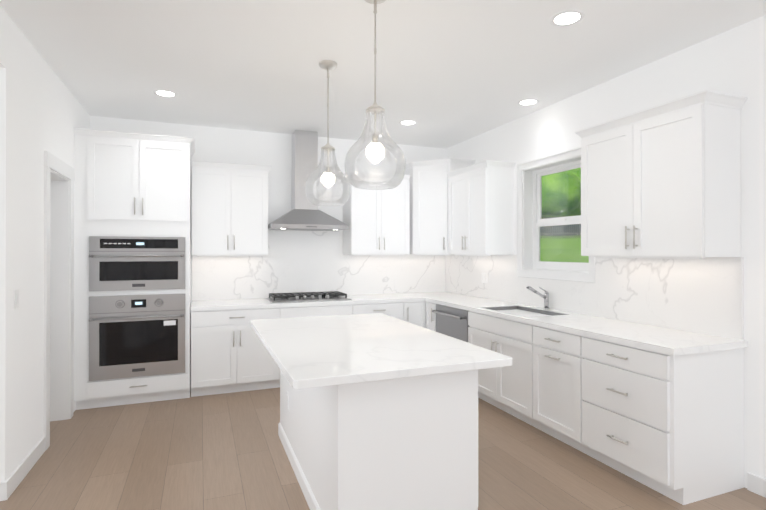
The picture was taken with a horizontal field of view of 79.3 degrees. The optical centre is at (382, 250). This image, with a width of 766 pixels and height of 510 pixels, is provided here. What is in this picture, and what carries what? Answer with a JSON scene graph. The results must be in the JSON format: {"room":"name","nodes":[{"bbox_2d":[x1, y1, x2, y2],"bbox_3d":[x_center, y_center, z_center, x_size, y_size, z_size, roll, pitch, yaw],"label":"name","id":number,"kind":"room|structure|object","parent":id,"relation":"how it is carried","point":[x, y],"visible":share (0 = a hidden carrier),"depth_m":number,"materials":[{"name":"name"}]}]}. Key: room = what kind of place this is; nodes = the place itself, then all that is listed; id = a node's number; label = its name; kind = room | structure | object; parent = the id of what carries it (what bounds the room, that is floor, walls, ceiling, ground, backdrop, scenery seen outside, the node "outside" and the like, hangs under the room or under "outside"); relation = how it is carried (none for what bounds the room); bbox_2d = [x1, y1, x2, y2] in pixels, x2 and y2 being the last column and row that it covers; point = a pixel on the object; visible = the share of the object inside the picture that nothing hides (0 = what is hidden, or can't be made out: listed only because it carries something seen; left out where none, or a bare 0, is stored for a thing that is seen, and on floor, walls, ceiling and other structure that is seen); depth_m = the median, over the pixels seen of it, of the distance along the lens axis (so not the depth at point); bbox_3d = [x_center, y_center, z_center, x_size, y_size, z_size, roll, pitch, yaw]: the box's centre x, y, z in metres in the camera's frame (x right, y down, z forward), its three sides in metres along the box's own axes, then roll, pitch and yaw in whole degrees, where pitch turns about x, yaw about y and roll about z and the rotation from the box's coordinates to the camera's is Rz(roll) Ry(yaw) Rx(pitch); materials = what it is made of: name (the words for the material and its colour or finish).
{"room":"kitchen","nodes":[
{"label":"kitchen","id":0,"kind":"room"},
{"bbox_2d":[0,6,89,481],"bbox_3d":[-1.548,0.027,0.780,0.160,2.880,8.600,0,0,-22],"label":"wall","id":1,"kind":"structure","parent":0,"point":[42,109],"depth_m":3.00,"materials":[{"name":"white paint"}]},
{"bbox_2d":[0,478,10,500],"bbox_3d":[-2.945,1.419,2.442,1.564,0.105,0.014,0,0,-22],"label":"baseboard","id":2,"kind":"structure","parent":1,"relation":"attached to","point":[5,487],"depth_m":2.72,"materials":[{"name":"white wood"}]},
{"bbox_2d":[14,289,18,308],"bbox_3d":[-2.292,0.305,2.894,0.008,0.115,0.070,0,0,-22],"label":"light switch","id":3,"kind":"object","parent":1,"relation":"attached to","point":[16,298],"visible":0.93,"depth_m":2.88,"materials":[{"name":"white plastic"}]},
{"bbox_2d":[8,437,44,493],"bbox_3d":[-2.361,1.421,3.073,0.014,0.105,0.690,0,0,-22],"label":"baseboard","id":4,"kind":"structure","parent":1,"relation":"attached to","point":[26,465],"depth_m":3.04,"materials":[{"name":"white wood"}]},
{"bbox_2d":[43,151,74,450],"bbox_3d":[-2.704,0.373,3.736,0.182,2.205,0.796,0,0,-22],"label":"door frame","id":5,"kind":"structure","parent":1,"relation":"attached to","point":[58,290],"depth_m":4.00,"materials":[{"name":"white wood"}]},
{"bbox_2d":[90,116,445,301],"bbox_3d":[-2.982,0.039,4.923,8.535,2.880,0.160,0,0,-22],"label":"wall","id":6,"kind":"structure","parent":0,"point":[228,145],"depth_m":5.44,"materials":[{"name":"white paint"}]},
{"bbox_2d":[192,160,271,255],"bbox_3d":[-1.679,-0.438,5.139,0.825,0.998,0.391,0,0,-22],"label":"upper cabinet","id":7,"kind":"object","parent":6,"relation":"attached to","point":[229,209],"visible":1,"depth_m":4.98,"materials":[{"name":"white wood"}]},
{"bbox_2d":[268,130,348,230],"bbox_3d":[-0.889,-0.817,5.392,0.875,1.161,0.502,0,0,-22],"label":"range hood","id":8,"kind":"object","parent":6,"relation":"attached to","point":[304,214],"visible":0.96,"depth_m":5.37,"materials":[{"name":"silver metal"}]},
{"bbox_2d":[192,230,443,300],"bbox_3d":[-0.655,0.164,5.741,3.180,0.803,0.020,0,0,-22],"label":"backsplash","id":9,"kind":"structure","parent":6,"relation":"attached to","point":[295,261],"depth_m":5.64,"materials":[{"name":"stone"}]},
{"bbox_2d":[343,173,410,254],"bbox_3d":[-0.098,-0.436,5.763,0.805,0.998,0.391,0,0,-22],"label":"upper cabinet","id":10,"kind":"object","parent":6,"relation":"attached to","point":[377,222],"visible":0.81,"depth_m":5.62,"materials":[{"name":"white wood"}]},
{"bbox_2d":[0,387,765,509],"bbox_3d":[-1.374,1.527,0.844,8.535,0.120,8.920,0,0,-22],"label":"floor","id":11,"kind":"structure","parent":0,"point":[224,451],"depth_m":3.13,"materials":[{"name":"brown wood"}]},
{"bbox_2d":[73,127,194,409],"bbox_3d":[-2.442,0.185,4.649,1.012,2.586,0.738,0,0,-22],"label":"tall cabinet","id":12,"kind":"object","parent":11,"relation":"on","point":[132,267],"visible":1,"depth_m":4.36,"materials":[{"name":"white wood"}]},
{"bbox_2d":[89,293,184,380],"bbox_3d":[-2.304,0.811,4.355,0.810,0.772,0.093,0,0,-22],"label":"wall oven","id":13,"kind":"object","parent":12,"relation":"in","point":[133,336],"depth_m":4.36,"materials":[{"name":"silver metal"}]},
{"bbox_2d":[89,236,184,290],"bbox_3d":[-2.304,0.124,4.357,0.810,0.505,0.093,0,0,-22],"label":"microwave","id":14,"kind":"object","parent":12,"relation":"in","point":[116,263],"depth_m":4.37,"materials":[{"name":"silver metal"}]},
{"bbox_2d":[191,307,286,396],"bbox_3d":[-1.584,1.042,5.039,0.934,0.874,0.640,0,0,-22],"label":"base cabinet","id":15,"kind":"object","parent":11,"relation":"on","point":[230,353],"depth_m":4.71,"materials":[{"name":"white wood"}]},
{"bbox_2d":[287,304,358,317],"bbox_3d":[-0.834,1.043,5.334,0.934,0.874,0.640,0,0,-22],"label":"base cabinet","id":16,"kind":"object","parent":11,"relation":"on","point":[347,309],"depth_m":5.06,"materials":[{"name":"white wood"}]},
{"bbox_2d":[278,369,478,509],"bbox_3d":[-0.143,1.036,3.057,0.822,0.876,1.693,0,0,-22],"label":"kitchen island","id":17,"kind":"object","parent":11,"relation":"on","point":[378,411],"depth_m":2.30,"materials":[{"name":"white"}]},
{"bbox_2d":[250,313,511,388],"bbox_3d":[-0.197,0.578,3.048,1.134,0.040,1.879,0,0,-22],"label":"island countertop","id":18,"kind":"structure","parent":17,"relation":"on","point":[356,349],"depth_m":2.54,"materials":[{"name":"white stone"}]},
{"bbox_2d":[359,302,410,322],"bbox_3d":[-0.170,1.044,5.597,0.750,0.874,0.640,0,0,-22],"label":"base cabinet","id":19,"kind":"object","parent":11,"relation":"on","point":[399,310],"depth_m":5.36,"materials":[{"name":"white wood"}]},
{"bbox_2d":[191,293,422,310],"bbox_3d":[-0.832,0.585,5.329,2.550,0.040,0.652,0,0,-22],"label":"countertop","id":20,"kind":"structure","parent":19,"relation":"on","point":[204,305],"depth_m":5.08,"materials":[{"name":"stone"}]},
{"bbox_2d":[267,291,351,302],"bbox_3d":[-0.854,0.533,5.299,0.875,0.064,0.500,0,0,-22],"label":"cooktop","id":21,"kind":"object","parent":20,"relation":"in","point":[304,297],"visible":1,"depth_m":5.18,"materials":[{"name":"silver metal"}]},
{"bbox_2d":[411,301,425,327],"bbox_3d":[0.227,1.044,5.753,0.342,0.874,0.640,0,0,-22],"label":"base cabinet","id":22,"kind":"object","parent":11,"relation":"on","point":[418,308],"depth_m":5.50,"materials":[{"name":"white wood"}]},
{"bbox_2d":[426,301,435,331],"bbox_3d":[0.849,1.043,5.523,0.640,0.874,0.280,0,0,-22],"label":"base cabinet","id":23,"kind":"object","parent":11,"relation":"on","point":[430,316],"depth_m":5.42,"materials":[{"name":"white wood"}]},
{"bbox_2d":[415,292,747,355],"bbox_3d":[1.255,0.582,4.480,0.652,0.040,3.765,0,0,-22],"label":"countertop","id":24,"kind":"structure","parent":23,"relation":"on","point":[669,341],"depth_m":3.30,"materials":[{"name":"stone"}]},
{"bbox_2d":[486,306,567,315],"bbox_3d":[1.298,0.691,4.299,0.484,0.246,0.764,0,0,-22],"label":"sink","id":25,"kind":"object","parent":24,"relation":"in","point":[518,310],"depth_m":4.48,"materials":[{"name":"silver metal"}]},
{"bbox_2d":[526,286,549,309],"bbox_3d":[1.464,0.447,4.365,0.264,0.230,0.062,0,0,-22],"label":"faucet","id":26,"kind":"object","parent":24,"relation":"on","point":[545,296],"visible":1,"depth_m":4.38,"materials":[{"name":"silver metal"}]},
{"bbox_2d":[432,304,469,341],"bbox_3d":[0.993,1.044,5.064,0.708,0.871,0.674,0,0,-22],"label":"dishwasher","id":27,"kind":"object","parent":11,"relation":"on","point":[452,322],"visible":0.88,"depth_m":4.92,"materials":[{"name":"silver metal"}]},
{"bbox_2d":[468,306,567,421],"bbox_3d":[1.340,1.039,4.280,0.640,0.874,1.034,0,0,-22],"label":"base cabinet","id":28,"kind":"object","parent":11,"relation":"on","point":[504,388],"depth_m":4.15,"materials":[{"name":"white wood"}]},
{"bbox_2d":[526,323,569,444],"bbox_3d":[1.589,1.037,3.648,0.640,0.874,0.579,0,0,-22],"label":"base cabinet","id":29,"kind":"object","parent":11,"relation":"on","point":[547,349],"depth_m":3.58,"materials":[{"name":"white wood"}]},
{"bbox_2d":[570,333,743,504],"bbox_3d":[1.807,1.036,3.095,0.640,0.874,0.739,0,0,-22],"label":"base cabinet","id":30,"kind":"object","parent":11,"relation":"on","point":[671,427],"depth_m":2.81,"materials":[{"name":"white wood"}]},
{"bbox_2d":[0,0,765,148],"bbox_3d":[-1.374,-1.473,0.853,8.535,0.120,8.920,0,0,-22],"label":"ceiling","id":31,"kind":"structure","parent":0,"point":[449,73],"depth_m":3.32,"materials":[{"name":"white paint"}]},
{"bbox_2d":[153,90,177,96],"bbox_3d":[-1.947,-1.400,4.137,0.200,0.006,0.200,0,0,-22],"label":"recessed light","id":32,"kind":"object","parent":31,"relation":"in","point":[165,93],"visible":1,"depth_m":4.13,"materials":[{"name":"white plastic"}]},
{"bbox_2d":[305,60,350,205],"bbox_3d":[-0.413,-0.873,3.477,0.339,1.060,0.339,0,0,-22],"label":"pendant light","id":33,"kind":"object","parent":31,"relation":"hanging from","point":[327,183],"visible":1,"depth_m":3.38,"materials":[{"name":"clear glass"}]},
{"bbox_2d":[344,0,405,189],"bbox_3d":[-0.043,-0.875,2.538,0.339,1.060,0.339,0,0,-22],"label":"pendant light","id":34,"kind":"object","parent":31,"relation":"hanging from","point":[375,159],"visible":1,"depth_m":2.43,"materials":[{"name":"clear glass"}]},
{"bbox_2d":[399,120,416,124],"bbox_3d":[0.275,-1.398,5.073,0.200,0.006,0.200,0,0,-22],"label":"recessed light","id":35,"kind":"object","parent":31,"relation":"in","point":[408,122],"visible":1,"depth_m":5.06,"materials":[{"name":"white plastic"}]},
{"bbox_2d":[517,99,538,105],"bbox_3d":[1.376,-1.400,4.379,0.200,0.006,0.200,0,0,-22],"label":"recessed light","id":36,"kind":"object","parent":31,"relation":"in","point":[526,102],"visible":1,"depth_m":4.38,"materials":[{"name":"white plastic"}]},
{"bbox_2d":[550,10,584,26],"bbox_3d":[1.117,-1.404,2.803,0.200,0.006,0.200,0,0,-22],"label":"recessed light","id":37,"kind":"object","parent":31,"relation":"in","point":[566,18],"visible":1,"depth_m":2.80,"materials":[{"name":"white plastic"}]},
{"bbox_2d":[446,15,765,487],"bbox_3d":[2.521,0.031,2.386,0.160,2.880,8.600,0,0,-22],"label":"wall","id":38,"kind":"structure","parent":0,"point":[732,61],"depth_m":2.98,"materials":[{"name":"white paint"}]},
{"bbox_2d":[405,158,475,254],"bbox_3d":[0.676,-0.521,5.883,0.700,1.168,0.737,0,0,-22],"label":"upper cabinet","id":39,"kind":"object","parent":38,"relation":"attached to","point":[429,206],"visible":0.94,"depth_m":5.69,"materials":[{"name":"white wood"}]},
{"bbox_2d":[447,160,515,255],"bbox_3d":[1.091,-0.437,5.252,0.391,0.998,0.820,0,0,-22],"label":"upper cabinet","id":40,"kind":"object","parent":38,"relation":"attached to","point":[481,208],"visible":1,"depth_m":4.97,"materials":[{"name":"white wood"}]},
{"bbox_2d":[517,147,594,282],"bbox_3d":[1.692,-0.318,4.446,0.182,1.190,1.040,0,0,-22],"label":"window","id":41,"kind":"structure","parent":38,"relation":"in","point":[538,221],"depth_m":4.73,"materials":[{"name":"white plastic"}]},
{"bbox_2d":[444,254,743,339],"bbox_3d":[1.544,0.306,4.608,0.021,0.513,3.742,0,0,-22],"label":"backsplash","id":42,"kind":"structure","parent":38,"relation":"attached to","point":[704,296],"depth_m":3.55,"materials":[{"name":"stone"}]},
{"bbox_2d":[575,90,747,258],"bbox_3d":[1.879,-0.443,3.257,0.391,0.998,1.030,0,0,-22],"label":"upper cabinet","id":43,"kind":"object","parent":38,"relation":"attached to","point":[662,181],"visible":1,"depth_m":2.98,"materials":[{"name":"white wood"}]},
{"bbox_2d":[747,472,765,497],"bbox_3d":[3.132,1.413,0.597,0.014,0.105,4.830,0,0,-22],"label":"baseboard","id":44,"kind":"structure","parent":38,"relation":"attached to","point":[756,484],"depth_m":2.79,"materials":[{"name":"white wood"}]},
{"label":"outside","id":45,"kind":"structure","parent":0,"visible":0},
{"bbox_2d":[540,168,588,262],"bbox_3d":[33.723,-3.817,13.005,65.575,18.705,78.230,0,0,-22],"label":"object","id":46,"kind":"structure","parent":45,"point":[561,254],"depth_m":26.83,"materials":[{"name":"green plant"}]}
]}

